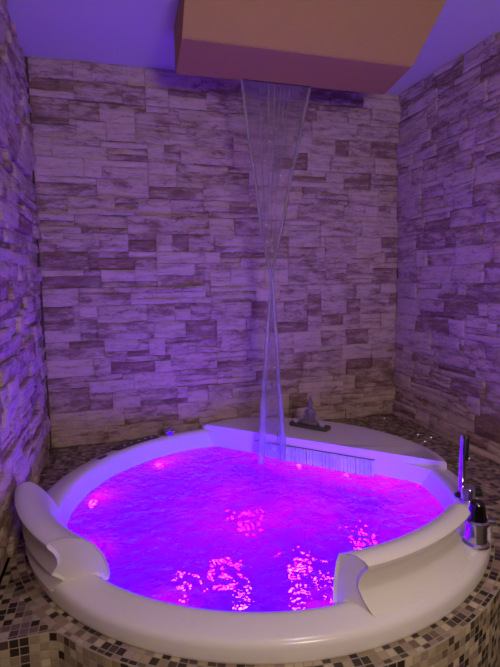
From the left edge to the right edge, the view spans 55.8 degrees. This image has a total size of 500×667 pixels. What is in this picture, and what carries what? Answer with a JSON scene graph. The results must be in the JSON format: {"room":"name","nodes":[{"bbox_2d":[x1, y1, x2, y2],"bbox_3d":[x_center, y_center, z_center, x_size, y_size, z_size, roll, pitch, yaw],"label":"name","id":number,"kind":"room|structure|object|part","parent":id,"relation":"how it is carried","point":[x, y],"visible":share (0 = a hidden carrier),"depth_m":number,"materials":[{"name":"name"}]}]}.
{"room":"spa hot tub room","nodes":[
{"label":"spa hot tub room","id":0,"kind":"room"},
{"bbox_2d":[0,0,51,583],"bbox_3d":[-0.643,0.064,0.732,0.163,2.660,3.620,-3,7,-16],"label":"wall","id":1,"kind":"structure","parent":0,"point":[25,425],"depth_m":1.85,"materials":[{"name":"stone"}]},
{"bbox_2d":[24,56,400,453],"bbox_3d":[-0.083,-0.178,2.809,2.368,2.660,0.165,-3,7,-16],"label":"wall","id":2,"kind":"structure","parent":0,"point":[155,283],"depth_m":2.66,"materials":[{"name":"stone"}]},
{"bbox_2d":[6,0,499,94],"bbox_3d":[0.392,-1.273,0.951,2.368,0.080,3.750,-3,7,-16],"label":"ceiling","id":3,"kind":"structure","parent":0,"point":[130,33],"depth_m":2.12,"materials":[{"name":"white paint"}]},
{"bbox_2d":[174,0,445,93],"bbox_3d":[0.227,-1.249,2.004,1.060,0.198,0.480,-3,7,-16],"label":"ceiling soffit","id":4,"kind":"object","parent":3,"relation":"hanging from","point":[366,46],"visible":1,"depth_m":1.92,"materials":[{"name":"brown paint"}]},
{"bbox_2d":[240,79,310,463],"bbox_3d":[0.143,-0.262,2.296,0.352,1.823,0.069,-3,7,-16],"label":"water","id":5,"kind":"object","parent":4,"relation":"hanging from","point":[272,297],"visible":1,"depth_m":2.28,"materials":[{"name":"clear liquid"}]},
{"bbox_2d":[393,31,499,464],"bbox_3d":[1.485,-0.032,1.332,0.167,2.660,3.620,-3,7,-16],"label":"wall","id":6,"kind":"structure","parent":0,"point":[446,373],"depth_m":2.51,"materials":[{"name":"stone"}]},
{"bbox_3d":[0.426,1.291,1.240,2.368,0.080,3.750,-3,7,-16],"label":"floor","id":7,"kind":"structure","parent":0,"visible":0},
{"bbox_2d":[0,414,499,666],"bbox_3d":[0.186,0.916,2.002,2.092,0.500,1.784,-3,7,-16],"label":"platform","id":8,"kind":"object","parent":7,"relation":"on","point":[34,631],"visible":0.65,"depth_m":1.25,"materials":[{"name":"tile"}]},
{"bbox_2d":[14,417,490,664],"bbox_3d":[0.026,0.783,1.937,1.742,0.632,1.676,-3,7,-16],"label":"bathtub","id":9,"kind":"object","parent":8,"relation":"in","point":[388,592],"visible":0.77,"depth_m":1.26,"materials":[{"name":"white plastic"}]},
{"bbox_3d":[-0.582,0.558,2.418,0.054,0.009,0.256,5,9,41],"label":"control panel","id":10,"kind":"part","parent":9,"relation":"part of","materials":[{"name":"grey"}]},
{"bbox_3d":[-0.436,0.527,2.543,0.064,0.031,0.064,-3,7,-16],"label":"air knob","id":11,"kind":"part","parent":9,"relation":"part of","materials":[{"name":"silver metal"}]},
{"bbox_2d":[67,446,444,611],"bbox_3d":[-0.015,0.908,1.866,1.472,0.426,1.254,3,7,28],"label":"water","id":12,"kind":"object","parent":9,"relation":"in","point":[214,528],"visible":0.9,"depth_m":1.77,"materials":[{"name":"purple liquid"}]},
{"bbox_2d":[289,395,330,431],"bbox_3d":[0.320,0.418,2.537,0.224,0.176,0.068,4,8,34],"label":"figurine","id":13,"kind":"object","parent":9,"relation":"on","point":[308,421],"visible":0.99,"depth_m":2.52,"materials":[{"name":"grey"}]},
{"bbox_2d":[289,420,330,431],"bbox_3d":[0.321,0.496,2.546,0.224,0.019,0.068,4,8,34],"label":"tray","id":14,"kind":"object","parent":9,"relation":"on","point":[311,425],"depth_m":2.51,"materials":[{"name":"brown"}]},
{"bbox_2d":[265,443,373,475],"bbox_3d":[0.307,0.615,2.323,0.604,0.072,0.029,3,7,28],"label":"waterfall","id":15,"kind":"object","parent":9,"relation":"attached to","point":[298,455],"visible":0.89,"depth_m":2.30,"materials":[{"name":"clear liquid"}]},
{"bbox_2d":[454,433,469,497],"bbox_3d":[0.795,0.492,1.768,0.048,0.243,0.048,-3,7,-16],"label":"shower","id":16,"kind":"object","parent":9,"relation":"on","point":[464,438],"visible":0.75,"depth_m":1.76,"materials":[{"name":"silver metal"}]},
{"bbox_3d":[0.795,0.486,1.768,0.025,0.231,0.025,-3,7,-16],"label":"shower handle","id":17,"kind":"part","parent":16,"relation":"part of","materials":[{"name":"silver metal"}]},
{"bbox_2d":[459,485,481,504],"bbox_3d":[0.810,0.590,1.738,0.077,0.054,0.062,-3,7,-16],"label":"tap","id":18,"kind":"object","parent":9,"relation":"on","point":[468,492],"visible":0.83,"depth_m":1.72,"materials":[{"name":"silver metal"}]},
{"bbox_3d":[0.833,0.583,1.732,0.025,0.033,0.033,0,6,6],"label":"handle","id":19,"kind":"part","parent":18,"relation":"part of","materials":[{"name":"black plastic"}]},
{"bbox_2d":[462,499,495,550],"bbox_3d":[0.709,0.586,1.468,0.091,0.138,0.080,-3,7,-16],"label":"mixer","id":20,"kind":"object","parent":9,"relation":"on","point":[477,524],"visible":0.93,"depth_m":1.44,"materials":[{"name":"silver metal"}]},
{"bbox_2d":[462,524,489,550],"bbox_3d":[0.704,0.622,1.471,0.080,0.066,0.080,-3,7,-16],"label":"base","id":21,"kind":"object","parent":20,"relation":"attached to","point":[476,535],"depth_m":1.44,"materials":[{"name":"silver metal"}]},
{"bbox_3d":[0.703,0.546,1.462,0.060,0.058,0.060,-3,7,-16],"label":"handle","id":22,"kind":"part","parent":20,"relation":"part of","materials":[{"name":"black plastic"}]},
{"bbox_3d":[0.745,0.583,1.456,0.025,0.022,0.022,1,7,14],"label":"lever","id":23,"kind":"part","parent":20,"relation":"part of","materials":[{"name":"silver metal"}]}
]}

